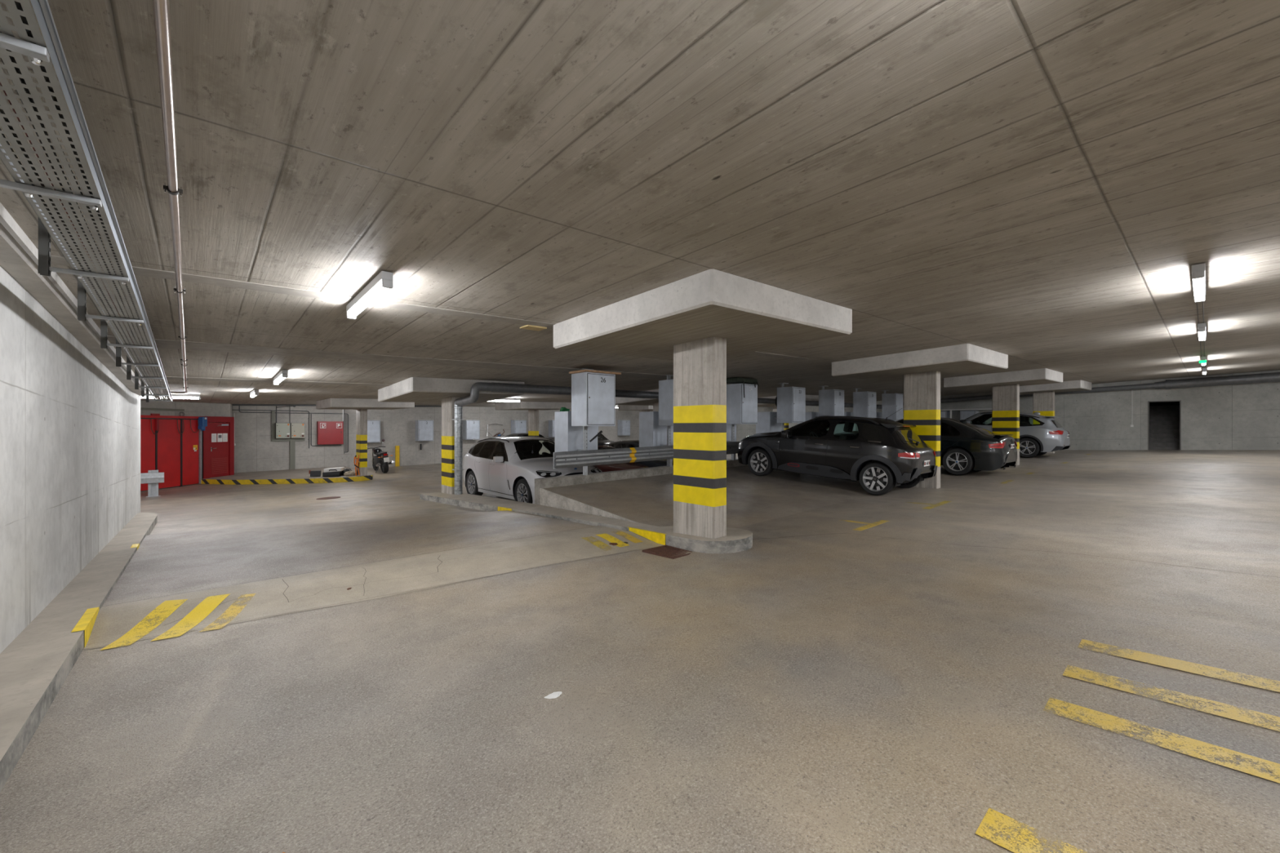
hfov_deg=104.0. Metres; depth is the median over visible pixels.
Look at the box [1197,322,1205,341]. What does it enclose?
ceiling light
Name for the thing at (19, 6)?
cable
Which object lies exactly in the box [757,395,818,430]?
concrete pillar
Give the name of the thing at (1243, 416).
wall
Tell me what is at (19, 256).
trim
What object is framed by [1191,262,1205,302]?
ceiling light
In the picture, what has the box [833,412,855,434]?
locker
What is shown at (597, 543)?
floor marking
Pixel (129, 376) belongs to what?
bracket
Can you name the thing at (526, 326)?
scrap
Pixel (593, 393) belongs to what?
locker
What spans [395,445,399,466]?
post
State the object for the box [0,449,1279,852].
floor
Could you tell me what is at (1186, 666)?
floor marking
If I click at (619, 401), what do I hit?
concrete pillar
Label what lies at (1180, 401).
door frame
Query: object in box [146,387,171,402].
bracket
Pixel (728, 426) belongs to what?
locker
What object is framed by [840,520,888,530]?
floor marking
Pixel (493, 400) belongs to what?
diffuser
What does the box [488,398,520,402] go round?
ceiling light
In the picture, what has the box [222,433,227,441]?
notice
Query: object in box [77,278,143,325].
bracket
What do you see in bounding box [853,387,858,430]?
steel post
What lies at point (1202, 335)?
diffuser
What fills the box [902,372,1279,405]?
duct
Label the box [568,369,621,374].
wooden board
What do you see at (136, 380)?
bracket
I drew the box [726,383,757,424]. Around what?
locker
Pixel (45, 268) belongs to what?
bracket
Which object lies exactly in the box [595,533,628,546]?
floor marking
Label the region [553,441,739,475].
guardrail
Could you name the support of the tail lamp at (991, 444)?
attached to the car at (966, 447)
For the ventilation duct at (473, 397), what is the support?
attached to the concrete pillar at (412, 389)
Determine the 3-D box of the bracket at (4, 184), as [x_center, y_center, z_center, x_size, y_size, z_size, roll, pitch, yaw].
[-2.377,-1.074,1.970,0.350,0.360,0.041,0,0,-41]
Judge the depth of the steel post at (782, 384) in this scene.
14.67 m
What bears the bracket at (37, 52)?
hanging from the ceiling
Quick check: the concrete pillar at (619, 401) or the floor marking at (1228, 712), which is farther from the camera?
the concrete pillar at (619, 401)
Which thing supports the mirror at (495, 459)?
attached to the car at (506, 467)
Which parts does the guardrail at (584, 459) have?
plate, post, post, post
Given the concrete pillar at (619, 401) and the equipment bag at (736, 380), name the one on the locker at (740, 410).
the equipment bag at (736, 380)
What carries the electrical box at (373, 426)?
attached to the wall at (255, 451)
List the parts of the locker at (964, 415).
door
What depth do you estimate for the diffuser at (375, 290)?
4.32 m
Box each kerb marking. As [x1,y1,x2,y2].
[71,607,99,646]
[130,543,139,549]
[497,506,511,511]
[628,527,666,545]
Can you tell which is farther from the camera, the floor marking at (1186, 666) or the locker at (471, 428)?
the locker at (471, 428)
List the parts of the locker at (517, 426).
door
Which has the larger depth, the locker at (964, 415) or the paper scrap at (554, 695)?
the locker at (964, 415)
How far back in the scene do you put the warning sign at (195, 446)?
17.77 m
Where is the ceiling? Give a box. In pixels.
[0,0,1279,406]
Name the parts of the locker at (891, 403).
door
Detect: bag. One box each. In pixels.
[342,468,351,475]
[726,377,758,397]
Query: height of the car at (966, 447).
1.500 m
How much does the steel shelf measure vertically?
1.270 m
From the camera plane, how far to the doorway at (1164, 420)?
20.43 m
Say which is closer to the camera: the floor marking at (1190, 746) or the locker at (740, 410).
the floor marking at (1190, 746)
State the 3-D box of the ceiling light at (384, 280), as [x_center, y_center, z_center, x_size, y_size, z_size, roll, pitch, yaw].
[-2.388,-1.141,4.383,0.084,0.199,1.271,0,0,-41]
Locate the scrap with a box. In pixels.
[520,324,546,330]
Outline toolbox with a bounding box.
[308,470,320,476]
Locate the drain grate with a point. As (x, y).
(665, 551)
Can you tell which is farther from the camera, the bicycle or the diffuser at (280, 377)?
the bicycle
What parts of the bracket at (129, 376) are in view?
arm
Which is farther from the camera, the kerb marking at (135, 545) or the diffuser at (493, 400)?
the diffuser at (493, 400)
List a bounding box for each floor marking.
[99,599,187,650]
[150,593,230,641]
[199,593,255,631]
[582,536,613,551]
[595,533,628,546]
[613,530,643,542]
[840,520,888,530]
[905,501,951,509]
[975,808,1085,852]
[1044,697,1279,783]
[1062,665,1279,731]
[1077,639,1279,692]
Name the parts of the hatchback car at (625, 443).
window trim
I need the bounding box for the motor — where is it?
[198,417,207,431]
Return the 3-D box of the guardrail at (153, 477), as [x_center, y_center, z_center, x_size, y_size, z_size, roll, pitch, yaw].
[-15.208,1.701,14.216,2.450,0.800,0.316,0,0,-41]
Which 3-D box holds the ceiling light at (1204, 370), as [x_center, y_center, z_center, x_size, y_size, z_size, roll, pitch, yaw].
[17.437,-1.718,15.456,1.480,0.160,0.084,-1,1,-41]
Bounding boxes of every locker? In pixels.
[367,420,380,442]
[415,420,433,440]
[462,420,479,439]
[511,420,526,434]
[548,420,555,437]
[555,411,597,452]
[571,372,615,426]
[617,420,630,435]
[639,411,673,447]
[658,379,673,426]
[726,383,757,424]
[726,424,736,442]
[755,411,784,433]
[777,386,805,422]
[797,412,818,424]
[818,389,844,416]
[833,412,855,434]
[853,391,875,417]
[875,412,881,417]
[881,393,902,420]
[940,410,950,417]
[960,410,978,420]
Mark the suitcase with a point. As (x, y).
(329, 472)
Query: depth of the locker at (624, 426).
33.23 m
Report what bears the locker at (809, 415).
attached to the steel post
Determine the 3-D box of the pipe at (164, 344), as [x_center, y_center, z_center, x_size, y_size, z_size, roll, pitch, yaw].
[-2.607,-1.119,9.036,9.950,0.264,0.600,0,0,-41]
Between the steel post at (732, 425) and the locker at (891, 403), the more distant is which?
the locker at (891, 403)
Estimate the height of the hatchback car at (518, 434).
1.491 m
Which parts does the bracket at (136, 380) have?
arm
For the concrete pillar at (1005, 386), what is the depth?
14.93 m
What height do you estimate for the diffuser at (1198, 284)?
0.054 m
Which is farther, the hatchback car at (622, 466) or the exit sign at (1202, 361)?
the hatchback car at (622, 466)
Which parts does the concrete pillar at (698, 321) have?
drop panel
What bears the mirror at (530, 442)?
attached to the car at (506, 467)
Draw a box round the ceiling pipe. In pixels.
[151,0,188,393]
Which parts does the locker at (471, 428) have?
door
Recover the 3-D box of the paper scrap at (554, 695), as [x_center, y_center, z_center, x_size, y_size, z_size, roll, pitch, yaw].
[-0.451,1.405,2.611,0.101,0.005,0.057,0,0,-33]
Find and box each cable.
[0,0,168,399]
[1195,301,1205,368]
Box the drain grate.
[642,545,691,559]
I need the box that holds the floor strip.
[82,525,663,650]
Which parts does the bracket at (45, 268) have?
arm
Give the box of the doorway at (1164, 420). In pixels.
[1149,404,1179,449]
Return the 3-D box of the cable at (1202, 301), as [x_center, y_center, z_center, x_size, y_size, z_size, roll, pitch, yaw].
[11.735,-1.629,10.430,15.000,0.277,0.058,0,0,-41]
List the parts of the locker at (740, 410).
door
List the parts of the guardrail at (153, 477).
post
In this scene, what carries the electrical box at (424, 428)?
attached to the wall at (255, 451)
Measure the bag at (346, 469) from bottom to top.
0.298 m
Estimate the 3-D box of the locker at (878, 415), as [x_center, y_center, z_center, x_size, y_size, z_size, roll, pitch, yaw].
[9.311,-0.053,19.758,0.750,1.020,0.778,0,0,-41]
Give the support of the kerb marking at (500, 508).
on the kerb at (736, 540)
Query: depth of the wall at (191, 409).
17.63 m
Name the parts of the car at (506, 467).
window trim, roof rail, seat, seat, window trim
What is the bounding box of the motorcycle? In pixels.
[367,439,394,473]
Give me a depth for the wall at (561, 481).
10.11 m
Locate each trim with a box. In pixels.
[0,202,150,395]
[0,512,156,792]
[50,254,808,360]
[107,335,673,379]
[138,375,391,386]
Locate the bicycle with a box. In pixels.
[486,423,504,438]
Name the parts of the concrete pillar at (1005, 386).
drop panel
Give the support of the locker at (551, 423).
attached to the wall at (255, 451)
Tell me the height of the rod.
0.233 m
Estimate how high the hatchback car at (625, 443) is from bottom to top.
1.451 m
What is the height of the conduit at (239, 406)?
2.036 m
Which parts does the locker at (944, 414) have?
door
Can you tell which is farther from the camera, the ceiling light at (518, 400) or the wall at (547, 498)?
the ceiling light at (518, 400)
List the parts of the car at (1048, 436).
window trim, window trim, roof rail, wheel arch trim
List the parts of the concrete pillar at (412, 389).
drop panel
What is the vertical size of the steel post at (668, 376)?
2.098 m
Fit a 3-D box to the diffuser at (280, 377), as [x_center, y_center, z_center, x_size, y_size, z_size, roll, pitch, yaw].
[-6.393,-0.834,8.891,0.072,0.054,1.240,0,-2,-41]
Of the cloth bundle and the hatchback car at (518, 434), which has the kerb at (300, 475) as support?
the cloth bundle
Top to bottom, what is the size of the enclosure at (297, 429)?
0.650 m
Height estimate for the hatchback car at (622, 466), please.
1.430 m
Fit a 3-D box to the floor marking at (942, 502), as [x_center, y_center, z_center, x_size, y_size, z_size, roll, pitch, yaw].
[4.751,1.296,8.407,1.050,0.037,0.560,0,0,-41]
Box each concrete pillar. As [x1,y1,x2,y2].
[315,398,414,475]
[377,377,524,494]
[495,401,571,436]
[553,268,852,538]
[615,388,658,411]
[617,404,653,411]
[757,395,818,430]
[831,343,1008,488]
[943,368,1062,465]
[1019,380,1091,453]
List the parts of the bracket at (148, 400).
arm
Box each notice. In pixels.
[211,433,216,442]
[217,433,222,442]
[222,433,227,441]
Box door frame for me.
[1147,400,1181,449]
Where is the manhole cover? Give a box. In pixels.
[315,496,340,499]
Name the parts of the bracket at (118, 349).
arm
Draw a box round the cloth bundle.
[343,471,355,476]
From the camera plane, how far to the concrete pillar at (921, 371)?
10.29 m
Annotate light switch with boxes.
[1130,389,1133,426]
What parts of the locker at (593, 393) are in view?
door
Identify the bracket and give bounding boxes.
[0,32,49,65]
[0,178,102,209]
[38,217,128,284]
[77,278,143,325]
[100,313,152,351]
[115,338,159,368]
[126,355,163,380]
[134,368,166,390]
[141,378,168,397]
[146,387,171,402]
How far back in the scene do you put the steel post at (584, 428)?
10.00 m
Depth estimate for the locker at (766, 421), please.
14.91 m
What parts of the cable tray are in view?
rail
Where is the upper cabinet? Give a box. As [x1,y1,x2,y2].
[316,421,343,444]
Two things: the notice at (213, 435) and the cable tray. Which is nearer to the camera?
the cable tray
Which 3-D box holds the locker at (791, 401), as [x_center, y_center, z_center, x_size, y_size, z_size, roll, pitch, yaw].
[4.371,-0.612,14.466,0.700,1.020,0.552,0,0,-41]
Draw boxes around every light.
[140,393,153,398]
[171,394,200,399]
[249,389,258,397]
[273,369,288,385]
[346,271,393,319]
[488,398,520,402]
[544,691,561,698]
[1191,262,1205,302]
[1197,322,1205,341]
[1200,356,1206,365]
[1202,368,1206,374]
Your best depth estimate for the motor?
17.86 m
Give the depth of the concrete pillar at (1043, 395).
19.51 m
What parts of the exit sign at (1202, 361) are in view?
light panel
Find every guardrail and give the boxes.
[140,470,164,497]
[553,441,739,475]
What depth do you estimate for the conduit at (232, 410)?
21.43 m
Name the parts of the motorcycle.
fuel tank, seat, number plate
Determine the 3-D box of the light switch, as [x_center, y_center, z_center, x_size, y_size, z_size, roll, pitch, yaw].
[19.320,-0.765,19.638,0.040,1.570,0.080,0,0,-41]
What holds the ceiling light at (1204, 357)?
attached to the ceiling
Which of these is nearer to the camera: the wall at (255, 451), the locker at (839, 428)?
the locker at (839, 428)
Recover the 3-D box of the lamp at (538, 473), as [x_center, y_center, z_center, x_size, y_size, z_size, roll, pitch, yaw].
[-2.035,1.056,11.076,0.577,0.143,0.203,0,0,-1]
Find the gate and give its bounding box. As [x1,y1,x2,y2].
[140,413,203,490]
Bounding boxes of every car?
[462,436,602,503]
[505,432,544,437]
[594,443,650,471]
[597,432,614,444]
[604,440,673,466]
[737,408,937,495]
[833,417,1017,475]
[964,411,1071,457]
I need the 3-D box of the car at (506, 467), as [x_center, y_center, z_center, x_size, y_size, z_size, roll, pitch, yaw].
[-2.986,1.105,13.176,2.332,1.670,4.726,0,0,-41]
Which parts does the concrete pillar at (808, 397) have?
drop panel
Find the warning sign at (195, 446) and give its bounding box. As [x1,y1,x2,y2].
[193,444,197,451]
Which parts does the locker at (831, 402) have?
door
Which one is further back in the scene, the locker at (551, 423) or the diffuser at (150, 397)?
the locker at (551, 423)
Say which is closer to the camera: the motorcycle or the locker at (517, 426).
the motorcycle
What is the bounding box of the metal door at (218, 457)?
[201,416,234,479]
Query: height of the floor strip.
0.178 m
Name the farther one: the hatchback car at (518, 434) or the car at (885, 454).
the hatchback car at (518, 434)
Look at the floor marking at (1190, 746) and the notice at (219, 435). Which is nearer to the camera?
the floor marking at (1190, 746)
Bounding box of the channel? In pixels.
[140,407,184,416]
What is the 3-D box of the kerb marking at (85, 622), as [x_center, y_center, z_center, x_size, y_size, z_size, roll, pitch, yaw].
[-4.123,1.493,3.723,0.064,0.148,0.680,0,0,-41]
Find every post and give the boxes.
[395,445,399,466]
[580,368,592,450]
[666,374,673,466]
[731,424,734,459]
[779,382,788,431]
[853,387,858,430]
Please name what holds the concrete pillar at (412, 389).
on the kerb at (736, 540)
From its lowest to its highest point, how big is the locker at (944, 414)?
1.150 m
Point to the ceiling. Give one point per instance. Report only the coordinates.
(1039, 184)
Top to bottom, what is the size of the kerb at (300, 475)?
0.390 m
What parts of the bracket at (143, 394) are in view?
arm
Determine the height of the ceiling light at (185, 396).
0.115 m
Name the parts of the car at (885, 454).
wheel arch trim, window trim, window trim, roof rail, seat, wheel arch trim, wheel arch trim, number plate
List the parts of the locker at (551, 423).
door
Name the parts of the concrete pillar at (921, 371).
drop panel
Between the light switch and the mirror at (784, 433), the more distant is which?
the light switch
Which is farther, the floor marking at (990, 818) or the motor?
the motor
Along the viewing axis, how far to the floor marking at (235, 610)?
4.05 m
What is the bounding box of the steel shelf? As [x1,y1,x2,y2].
[940,408,991,417]
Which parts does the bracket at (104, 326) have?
arm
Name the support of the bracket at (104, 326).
hanging from the ceiling
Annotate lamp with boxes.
[535,471,561,477]
[591,466,602,472]
[897,452,919,458]
[988,441,1005,448]
[1048,430,1063,434]
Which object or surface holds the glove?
on the locker at (568, 437)
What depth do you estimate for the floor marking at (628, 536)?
6.27 m
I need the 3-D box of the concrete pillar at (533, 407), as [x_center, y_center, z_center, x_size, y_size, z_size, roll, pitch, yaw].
[-4.691,0.498,22.468,2.700,3.203,2.500,0,0,-41]
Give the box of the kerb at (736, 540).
[419,492,752,553]
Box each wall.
[0,265,140,653]
[140,400,232,492]
[232,405,653,472]
[534,458,747,504]
[539,488,639,523]
[736,369,1279,449]
[1149,401,1179,405]
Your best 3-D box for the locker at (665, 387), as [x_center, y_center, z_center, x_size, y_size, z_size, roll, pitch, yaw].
[0.847,-0.528,11.357,0.700,1.020,0.552,0,0,-41]
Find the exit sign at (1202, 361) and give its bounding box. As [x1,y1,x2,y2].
[1199,355,1206,363]
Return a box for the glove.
[560,407,569,411]
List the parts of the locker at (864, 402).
door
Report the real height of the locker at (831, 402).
1.020 m
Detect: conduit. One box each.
[231,409,309,448]
[232,404,441,408]
[239,405,348,452]
[271,410,304,469]
[311,413,341,446]
[343,409,346,453]
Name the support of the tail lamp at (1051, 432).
attached to the car at (1048, 436)
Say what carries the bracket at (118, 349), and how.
hanging from the ceiling
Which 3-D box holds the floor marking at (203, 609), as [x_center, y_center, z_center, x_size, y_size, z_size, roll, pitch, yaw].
[-3.533,1.499,3.969,0.159,0.068,0.821,0,0,-18]
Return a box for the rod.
[589,430,602,442]
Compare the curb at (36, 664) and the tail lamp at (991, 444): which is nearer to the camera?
the curb at (36, 664)
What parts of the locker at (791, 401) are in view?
door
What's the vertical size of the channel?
0.261 m
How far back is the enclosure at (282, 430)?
21.04 m
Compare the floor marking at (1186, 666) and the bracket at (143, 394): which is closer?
the floor marking at (1186, 666)
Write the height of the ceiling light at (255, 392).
0.160 m
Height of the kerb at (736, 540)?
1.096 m
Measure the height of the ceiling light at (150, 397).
0.104 m
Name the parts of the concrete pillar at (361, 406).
drop panel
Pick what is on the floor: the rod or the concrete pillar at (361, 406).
the concrete pillar at (361, 406)
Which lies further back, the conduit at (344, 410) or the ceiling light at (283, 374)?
the conduit at (344, 410)
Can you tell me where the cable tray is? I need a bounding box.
[0,0,173,401]
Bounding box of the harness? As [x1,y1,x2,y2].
[353,454,359,475]
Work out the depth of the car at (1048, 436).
17.46 m
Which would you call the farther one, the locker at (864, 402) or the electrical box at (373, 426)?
the electrical box at (373, 426)
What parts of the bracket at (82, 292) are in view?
arm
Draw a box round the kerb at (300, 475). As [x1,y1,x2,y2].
[201,466,373,484]
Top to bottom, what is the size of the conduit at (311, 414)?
1.416 m
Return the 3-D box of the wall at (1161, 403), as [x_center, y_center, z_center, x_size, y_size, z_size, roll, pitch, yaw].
[21.560,-1.090,20.455,3.800,4.520,1.520,0,0,-41]
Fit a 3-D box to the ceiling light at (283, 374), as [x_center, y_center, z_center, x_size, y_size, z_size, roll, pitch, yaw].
[-6.393,-0.876,8.891,0.084,0.201,1.321,0,0,-41]
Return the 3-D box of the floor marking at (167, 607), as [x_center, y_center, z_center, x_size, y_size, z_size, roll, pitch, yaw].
[-3.780,1.504,3.854,0.163,0.069,0.854,0,0,-21]
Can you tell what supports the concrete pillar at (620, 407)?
on the floor
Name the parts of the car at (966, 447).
window trim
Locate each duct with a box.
[452,382,881,494]
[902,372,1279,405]
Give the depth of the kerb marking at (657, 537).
6.20 m
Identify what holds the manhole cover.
on the floor
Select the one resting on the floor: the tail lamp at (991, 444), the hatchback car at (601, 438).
the hatchback car at (601, 438)
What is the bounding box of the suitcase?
[322,466,344,476]
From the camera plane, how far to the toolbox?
18.25 m
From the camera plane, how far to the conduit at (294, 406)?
20.54 m
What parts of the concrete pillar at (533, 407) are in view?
drop panel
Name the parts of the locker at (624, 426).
door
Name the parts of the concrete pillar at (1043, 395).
drop panel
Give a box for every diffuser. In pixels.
[140,395,198,399]
[274,373,284,384]
[347,280,388,317]
[488,400,519,401]
[1192,277,1204,301]
[1198,331,1205,340]
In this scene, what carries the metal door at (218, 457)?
in the wall at (191, 409)
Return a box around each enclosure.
[275,422,290,438]
[290,422,305,438]
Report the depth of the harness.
18.37 m
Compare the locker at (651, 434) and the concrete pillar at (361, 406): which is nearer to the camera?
the locker at (651, 434)
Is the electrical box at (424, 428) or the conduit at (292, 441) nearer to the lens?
the conduit at (292, 441)
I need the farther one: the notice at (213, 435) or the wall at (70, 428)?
the notice at (213, 435)
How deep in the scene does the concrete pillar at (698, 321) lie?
5.68 m
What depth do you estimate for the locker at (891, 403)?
18.90 m
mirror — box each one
[493,456,504,462]
[528,441,537,444]
[781,430,791,437]
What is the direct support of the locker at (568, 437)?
attached to the steel post at (584, 428)
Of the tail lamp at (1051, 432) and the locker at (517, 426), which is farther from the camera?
the locker at (517, 426)

